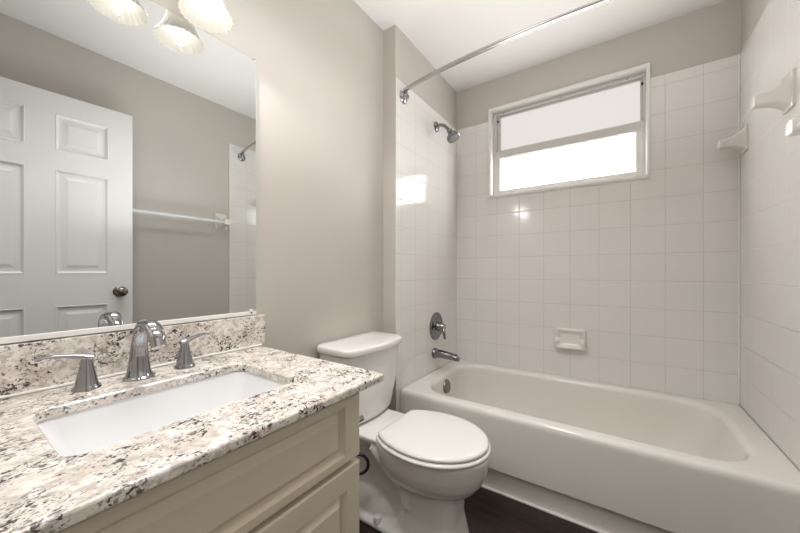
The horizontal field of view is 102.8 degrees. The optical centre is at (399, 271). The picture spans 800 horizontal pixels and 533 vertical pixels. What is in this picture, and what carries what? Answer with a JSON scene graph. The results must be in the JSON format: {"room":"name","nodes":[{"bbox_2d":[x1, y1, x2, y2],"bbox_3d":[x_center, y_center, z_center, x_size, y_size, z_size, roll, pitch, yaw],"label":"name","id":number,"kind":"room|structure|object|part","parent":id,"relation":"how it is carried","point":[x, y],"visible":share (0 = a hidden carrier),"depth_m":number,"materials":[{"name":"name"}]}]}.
{"room":"bathroom","nodes":[
{"label":"bathroom","id":0,"kind":"room"},
{"bbox_2d":[0,0,382,358],"bbox_3d":[-0.566,-0.164,1.217,0.120,2.395,1.500,0,0,34],"label":"wall","id":1,"kind":"structure","parent":0,"point":[319,63],"depth_m":1.39,"materials":[{"name":"beige paint"}]},
{"bbox_2d":[0,0,255,343],"bbox_3d":[-0.726,-0.309,0.864,0.010,0.926,0.724,0,0,34],"label":"wall mirror","id":2,"kind":"object","parent":1,"relation":"attached to","point":[128,128],"visible":1,"depth_m":0.84,"materials":[{"name":"grey mirror"}]},
{"bbox_2d":[0,314,264,399],"bbox_3d":[-0.713,0.212,0.869,0.026,0.111,0.752,0,0,34],"label":"backsplash","id":3,"kind":"structure","parent":1,"relation":"attached to","point":[20,374],"depth_m":0.81,"materials":[{"name":"stone"}]},
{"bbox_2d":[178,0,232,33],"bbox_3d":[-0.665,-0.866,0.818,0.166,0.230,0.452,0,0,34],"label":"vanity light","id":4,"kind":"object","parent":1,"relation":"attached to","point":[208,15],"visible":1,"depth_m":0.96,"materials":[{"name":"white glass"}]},
{"bbox_3d":[-0.567,-0.814,0.938,0.058,0.090,0.058,0,0,34],"label":"bulb","id":5,"kind":"part","parent":4,"relation":"part of","materials":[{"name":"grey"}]},
{"bbox_2d":[383,24,456,410],"bbox_3d":[0.118,-0.164,2.147,0.204,2.395,0.806,0,0,34],"label":"wall","id":6,"kind":"structure","parent":0,"point":[402,60],"depth_m":1.79,"materials":[{"name":"beige paint"}]},
{"bbox_2d":[396,77,456,411],"bbox_3d":[0.204,-0.018,2.087,0.006,2.105,0.807,0,0,34],"label":"wall tiles","id":7,"kind":"structure","parent":6,"relation":"attached to","point":[426,163],"depth_m":1.99,"materials":[{"name":"white tile"}]},
{"bbox_2d":[429,312,445,339],"bbox_3d":[0.276,0.362,2.112,0.086,0.184,0.184,0,0,34],"label":"shower valve","id":8,"kind":"object","parent":7,"relation":"attached to","point":[436,327],"visible":1,"depth_m":2.10,"materials":[{"name":"silver metal"}]},
{"bbox_3d":[0.283,0.393,2.087,0.026,0.088,0.053,0,0,-3],"label":"handle lever","id":9,"kind":"part","parent":8,"relation":"part of","materials":[{"name":"silver metal"}]},
{"bbox_2d":[432,348,460,361],"bbox_3d":[0.302,0.537,2.064,0.183,0.070,0.070,0,0,34],"label":"tub spout","id":10,"kind":"object","parent":7,"relation":"attached to","point":[436,353],"visible":1,"depth_m":2.05,"materials":[{"name":"silver metal"}]},
{"bbox_2d":[434,121,459,142],"bbox_3d":[0.306,-0.921,2.084,0.169,0.163,0.086,0,0,34],"label":"shower","id":11,"kind":"object","parent":7,"relation":"attached to","point":[453,136],"visible":1,"depth_m":2.07,"materials":[{"name":"silver metal"}]},
{"bbox_3d":[0.284,-0.948,2.106,0.108,0.070,0.021,0,0,34],"label":"arm","id":12,"kind":"part","parent":11,"relation":"part of","materials":[{"name":"silver metal"}]},
{"bbox_2d":[400,0,612,103],"bbox_3d":[0.619,-0.991,1.359,1.500,0.082,0.131,0,0,34],"label":"shower curtain rod","id":13,"kind":"object","parent":7,"relation":"attached to","point":[404,96],"visible":1,"depth_m":1.40,"materials":[{"name":"silver metal"}]},
{"bbox_3d":[0.312,-1.018,1.535,0.769,0.022,0.046,0,0,40],"label":"rod","id":14,"kind":"part","parent":13,"relation":"part of","materials":[{"name":"silver metal"}]},
{"bbox_3d":[0.783,-1.018,1.212,1.038,0.020,0.059,0,0,31],"label":"rod","id":15,"kind":"part","parent":13,"relation":"part of","materials":[{"name":"silver metal"}]},
{"bbox_2d":[359,487,597,532],"bbox_3d":[0.080,1.064,0.566,2.000,0.060,3.750,0,0,34],"label":"floor","id":16,"kind":"structure","parent":0,"point":[486,511],"depth_m":1.33,"materials":[{"name":"brown wood"}]},
{"bbox_2d":[58,392,358,532],"bbox_3d":[-0.517,0.661,0.692,0.548,0.745,0.671,0,0,34],"label":"vanity cabinet","id":17,"kind":"object","parent":16,"relation":"on","point":[302,476],"visible":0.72,"depth_m":0.61,"materials":[{"name":"beige paint"}]},
{"bbox_2d":[0,346,383,532],"bbox_3d":[-0.487,0.278,0.706,0.582,0.020,0.737,0,0,34],"label":"countertop","id":18,"kind":"structure","parent":17,"relation":"on","point":[42,490],"depth_m":0.53,"materials":[{"name":"stone"}]},
{"bbox_2d":[34,319,210,392],"bbox_3d":[-0.619,0.191,0.788,0.166,0.154,0.357,0,0,34],"label":"sink faucet","id":19,"kind":"object","parent":18,"relation":"on","point":[139,366],"visible":1,"depth_m":0.78,"materials":[{"name":"silver metal"}]},
{"bbox_3d":[-0.748,0.193,0.715,0.093,0.022,0.021,0,0,-36],"label":"lever","id":20,"kind":"part","parent":19,"relation":"part of","materials":[{"name":"silver metal"}]},
{"bbox_3d":[-0.720,0.230,0.735,0.051,0.077,0.051,0,0,34],"label":"handle","id":21,"kind":"part","parent":19,"relation":"part of","materials":[{"name":"silver metal"}]},
{"bbox_3d":[-0.663,0.265,0.812,0.066,0.007,0.066,0,0,34],"label":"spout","id":22,"kind":"part","parent":19,"relation":"part of","materials":[{"name":"silver metal"}]},
{"bbox_3d":[-0.620,0.191,0.783,0.162,0.153,0.062,0,0,34],"label":"spout","id":23,"kind":"part","parent":19,"relation":"part of","materials":[{"name":"silver metal"}]},
{"bbox_3d":[-0.607,0.230,0.901,0.051,0.077,0.051,0,0,34],"label":"handle","id":24,"kind":"part","parent":19,"relation":"part of","materials":[{"name":"silver metal"}]},
{"bbox_3d":[-0.596,0.193,0.933,0.021,0.022,0.093,0,0,19],"label":"lever","id":25,"kind":"part","parent":19,"relation":"part of","materials":[{"name":"silver metal"}]},
{"bbox_2d":[37,370,286,456],"bbox_3d":[-0.477,0.357,0.702,0.319,0.138,0.457,0,0,34],"label":"sink","id":26,"kind":"object","parent":18,"relation":"in","point":[93,428],"visible":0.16,"depth_m":0.75,"materials":[{"name":"white ceramic"}]},
{"bbox_3d":[-0.203,0.699,0.683,0.020,0.441,0.331,0,0,34],"label":"cabinet door","id":27,"kind":"part","parent":17,"relation":"part of","materials":[{"name":"beige paint"}]},
{"bbox_2d":[317,332,490,532],"bbox_3d":[0.032,0.673,1.348,0.704,0.722,0.404,0,0,34],"label":"toilet","id":28,"kind":"object","parent":16,"relation":"on","point":[424,464],"visible":0.85,"depth_m":1.25,"materials":[{"name":"white ceramic"}]},
{"bbox_3d":[-0.166,0.506,1.483,0.214,0.312,0.382,0,0,34],"label":"tank","id":29,"kind":"part","parent":28,"relation":"part of","materials":[{"name":"white ceramic"}]},
{"bbox_3d":[-0.162,0.331,1.480,0.234,0.036,0.404,0,0,34],"label":"tank lid","id":30,"kind":"part","parent":28,"relation":"part of","materials":[{"name":"white ceramic"}]},
{"bbox_2d":[357,453,369,474],"bbox_3d":[-0.258,0.776,1.346,0.289,0.232,0.096,0,0,12],"label":"supply hose","id":31,"kind":"object","parent":28,"relation":"attached to","point":[364,456],"visible":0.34,"depth_m":1.29,"materials":[{"name":"black rubber"}]},
{"bbox_3d":[0.034,0.849,1.331,0.677,0.371,0.346,0,0,34],"label":"bowl","id":32,"kind":"part","parent":28,"relation":"part of","materials":[{"name":"white ceramic"}]},
{"bbox_3d":[0.145,0.636,1.256,0.400,0.022,0.366,0,0,34],"label":"seat lid","id":33,"kind":"part","parent":28,"relation":"part of","materials":[{"name":"white plastic"}]},
{"bbox_2d":[400,359,799,532],"bbox_3d":[0.834,0.844,1.674,1.500,0.381,0.768,0,0,34],"label":"bathtub","id":34,"kind":"object","parent":16,"relation":"on","point":[599,457],"visible":0.8,"depth_m":1.35,"materials":[{"name":"white ceramic"}]},
{"bbox_2d":[354,0,725,91],"bbox_3d":[0.080,-1.391,0.566,2.000,0.060,3.750,0,0,34],"label":"ceiling","id":35,"kind":"structure","parent":0,"point":[443,31],"depth_m":1.76,"materials":[{"name":"white paint"}]},
{"bbox_2d":[457,0,740,129],"bbox_3d":[1.091,-0.164,2.053,1.512,2.395,0.134,0,0,34],"label":"wall","id":36,"kind":"structure","parent":0,"point":[711,33],"depth_m":1.82,"materials":[{"name":"beige paint"}]},
{"bbox_2d":[488,62,649,198],"bbox_3d":[1.033,-0.838,2.059,0.908,0.637,0.109,0,0,34],"label":"window","id":37,"kind":"structure","parent":36,"relation":"in","point":[596,131],"depth_m":2.03,"materials":[{"name":"white glass"}]},
{"bbox_3d":[1.042,-0.692,2.069,0.786,0.228,0.005,0,0,34],"label":"glass pane","id":38,"kind":"part","parent":37,"relation":"part of","materials":[{"name":"grey glass"}]},
{"bbox_3d":[1.057,-0.978,2.083,0.839,0.293,0.026,0,0,34],"label":"sash","id":39,"kind":"part","parent":37,"relation":"part of","materials":[{"name":"grey"}]},
{"bbox_3d":[1.063,-0.986,2.082,0.810,0.248,0.006,0,0,34],"label":"glass pane","id":40,"kind":"part","parent":37,"relation":"part of","materials":[{"name":"grey glass"}]},
{"bbox_3d":[1.044,-0.711,2.062,0.842,0.309,0.024,0,0,34],"label":"sash","id":41,"kind":"part","parent":37,"relation":"part of","materials":[{"name":"grey"}]},
{"bbox_2d":[457,55,739,405],"bbox_3d":[1.052,-0.018,1.995,1.500,2.105,0.006,0,0,34],"label":"wall tiles","id":42,"kind":"structure","parent":36,"relation":"attached to","point":[648,267],"depth_m":1.81,"materials":[{"name":"white tile"}]},
{"bbox_2d":[554,327,585,350],"bbox_3d":[1.046,0.414,1.968,0.171,0.128,0.045,0,0,34],"label":"soap dish","id":43,"kind":"object","parent":42,"relation":"attached to","point":[565,338],"visible":1,"depth_m":1.97,"materials":[{"name":"white ceramic"}]},
{"bbox_2d":[738,54,739,403],"bbox_3d":[1.665,-0.211,1.569,0.007,1.720,0.007,0,0,34],"label":"trim","id":44,"kind":"structure","parent":36,"relation":"attached to","point":[738,54],"depth_m":1.57,"materials":[{"name":"white"}]},
{"bbox_2d":[741,0,769,51],"bbox_3d":[1.115,-0.164,0.642,0.114,2.395,2.440,0,0,34],"label":"wall","id":45,"kind":"structure","parent":0,"point":[752,11],"depth_m":1.47,"materials":[{"name":"beige paint"}]},
{"bbox_2d":[740,0,799,471],"bbox_3d":[1.438,-0.018,1.224,0.006,2.105,0.846,0,0,34],"label":"wall tiles","id":46,"kind":"structure","parent":45,"relation":"attached to","point":[770,167],"depth_m":1.26,"materials":[{"name":"white tile"}]},
{"bbox_2d":[717,68,795,154],"bbox_3d":[1.452,-0.627,1.332,0.093,0.128,0.558,0,0,34],"label":"towel bar","id":47,"kind":"object","parent":46,"relation":"attached to","point":[782,97],"visible":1,"depth_m":1.13,"materials":[{"name":"white ceramic"}]},
{"bbox_3d":[1.584,-0.627,1.526,0.093,0.128,0.088,0,0,34],"label":"post","id":48,"kind":"part","parent":47,"relation":"part of","materials":[{"name":"white ceramic"}]},
{"bbox_3d":[1.320,-0.627,1.138,0.093,0.128,0.088,0,0,34],"label":"post","id":49,"kind":"part","parent":47,"relation":"part of","materials":[{"name":"white ceramic"}]},
{"bbox_2d":[785,117,799,136],"bbox_3d":[0.933,-0.407,0.579,0.115,0.128,0.740,0,0,34],"label":"soap dish","id":50,"kind":"object","parent":45,"relation":"attached to","point":[792,128],"visible":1,"depth_m":0.86,"materials":[{"name":"white ceramic"}]}
]}

